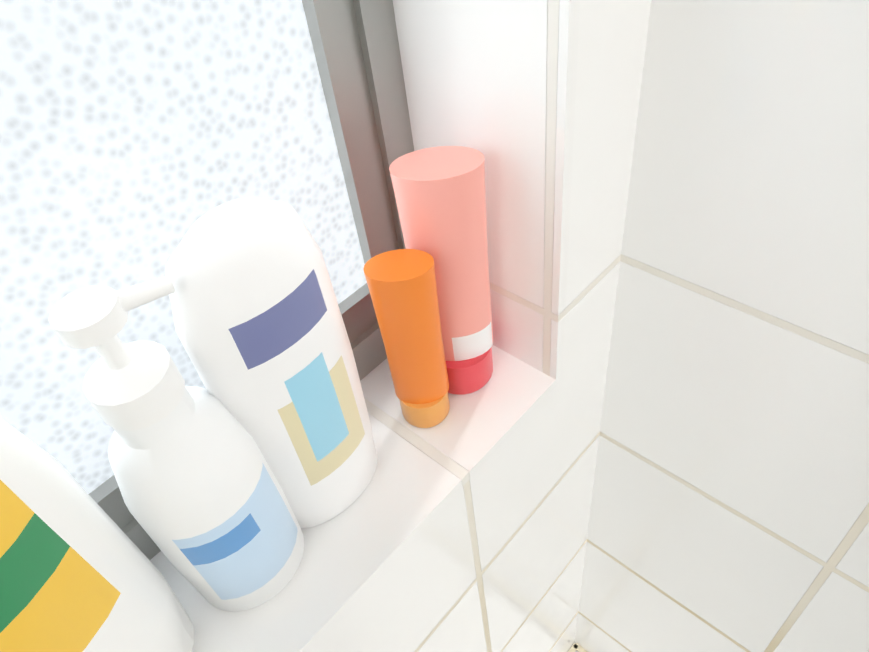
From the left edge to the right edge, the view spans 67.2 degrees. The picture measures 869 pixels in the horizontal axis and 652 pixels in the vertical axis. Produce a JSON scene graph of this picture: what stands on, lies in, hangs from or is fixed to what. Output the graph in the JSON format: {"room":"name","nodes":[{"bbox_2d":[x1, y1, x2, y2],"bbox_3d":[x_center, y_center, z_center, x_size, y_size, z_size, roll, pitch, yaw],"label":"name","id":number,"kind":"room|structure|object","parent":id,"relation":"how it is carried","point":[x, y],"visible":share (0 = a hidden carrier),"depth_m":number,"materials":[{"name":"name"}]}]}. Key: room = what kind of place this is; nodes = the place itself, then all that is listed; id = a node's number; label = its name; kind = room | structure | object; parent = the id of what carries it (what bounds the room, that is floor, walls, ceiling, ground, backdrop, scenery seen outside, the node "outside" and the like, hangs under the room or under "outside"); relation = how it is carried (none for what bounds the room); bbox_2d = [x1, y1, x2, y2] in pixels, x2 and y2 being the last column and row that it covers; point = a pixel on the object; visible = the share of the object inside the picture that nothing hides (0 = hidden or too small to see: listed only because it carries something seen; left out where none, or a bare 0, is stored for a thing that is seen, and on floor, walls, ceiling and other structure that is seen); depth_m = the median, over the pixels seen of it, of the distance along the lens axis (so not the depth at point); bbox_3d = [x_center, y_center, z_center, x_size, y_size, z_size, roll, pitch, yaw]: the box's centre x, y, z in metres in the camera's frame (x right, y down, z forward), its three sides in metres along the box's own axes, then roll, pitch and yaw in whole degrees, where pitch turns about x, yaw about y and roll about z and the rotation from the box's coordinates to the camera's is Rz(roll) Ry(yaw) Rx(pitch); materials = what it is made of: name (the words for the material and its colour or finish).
{"room":"bathroom","nodes":[
{"label":"bathroom","id":0,"kind":"room"},
{"bbox_2d":[150,0,650,651],"bbox_3d":[-0.471,0.308,0.133,0.258,2.400,1.505,30,56,32],"label":"wall","id":1,"kind":"structure","parent":0,"point":[464,524],"depth_m":0.39,"materials":[{"name":"white tile"}]},
{"bbox_2d":[0,418,193,651],"bbox_3d":[-0.186,0.086,0.220,0.072,0.300,0.124,30,56,32],"label":"bottle","id":2,"kind":"object","parent":1,"relation":"on","point":[80,571],"visible":1,"depth_m":0.24,"materials":[{"name":"white plastic"}]},
{"bbox_2d":[48,275,303,611],"bbox_3d":[-0.114,0.063,0.301,0.058,0.204,0.064,30,56,32],"label":"pump bottle","id":3,"kind":"object","parent":1,"relation":"on","point":[206,501],"visible":1,"depth_m":0.28,"materials":[{"name":"white plastic"}]},
{"bbox_2d":[0,0,413,559],"bbox_3d":[-0.329,-0.137,-0.009,0.055,0.986,0.792,30,56,32],"label":"window","id":4,"kind":"structure","parent":1,"relation":"in","point":[138,138],"depth_m":0.30,"materials":[{"name":"white glass"}]},
{"bbox_2d":[165,197,376,527],"bbox_3d":[-0.073,0.027,0.330,0.044,0.205,0.076,30,56,32],"label":"bottle","id":5,"kind":"object","parent":1,"relation":"on","point":[261,331],"visible":0.88,"depth_m":0.29,"materials":[{"name":"white plastic"}]},
{"bbox_2d":[363,249,449,427],"bbox_3d":[-0.012,0.011,0.392,0.033,0.127,0.033,30,56,32],"label":"tube","id":6,"kind":"object","parent":1,"relation":"on","point":[402,285],"visible":1,"depth_m":0.37,"materials":[{"name":"orange plastic"}]},
{"bbox_2d":[389,146,492,394],"bbox_3d":[0.010,-0.027,0.398,0.044,0.167,0.044,30,56,32],"label":"tube","id":7,"kind":"object","parent":1,"relation":"on","point":[440,194],"visible":0.77,"depth_m":0.36,"materials":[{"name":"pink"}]},
{"bbox_2d":[574,0,868,651],"bbox_3d":[1.182,0.486,-0.298,3.400,2.400,0.108,30,56,32],"label":"wall","id":8,"kind":"structure","parent":0,"point":[729,510],"depth_m":0.41,"materials":[{"name":"white tile"}]},
{"bbox_3d":[0.783,1.823,0.206,3.400,0.100,1.705,30,56,32],"label":"floor","id":9,"kind":"structure","parent":0,"visible":0},
{"bbox_2d":[568,643,586,651],"bbox_3d":[-0.012,1.188,0.559,0.703,0.465,1.485,30,56,32],"label":"bathtub","id":10,"kind":"object","parent":9,"relation":"on","point":[576,647],"visible":1,"depth_m":0.93,"materials":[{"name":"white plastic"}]}
]}

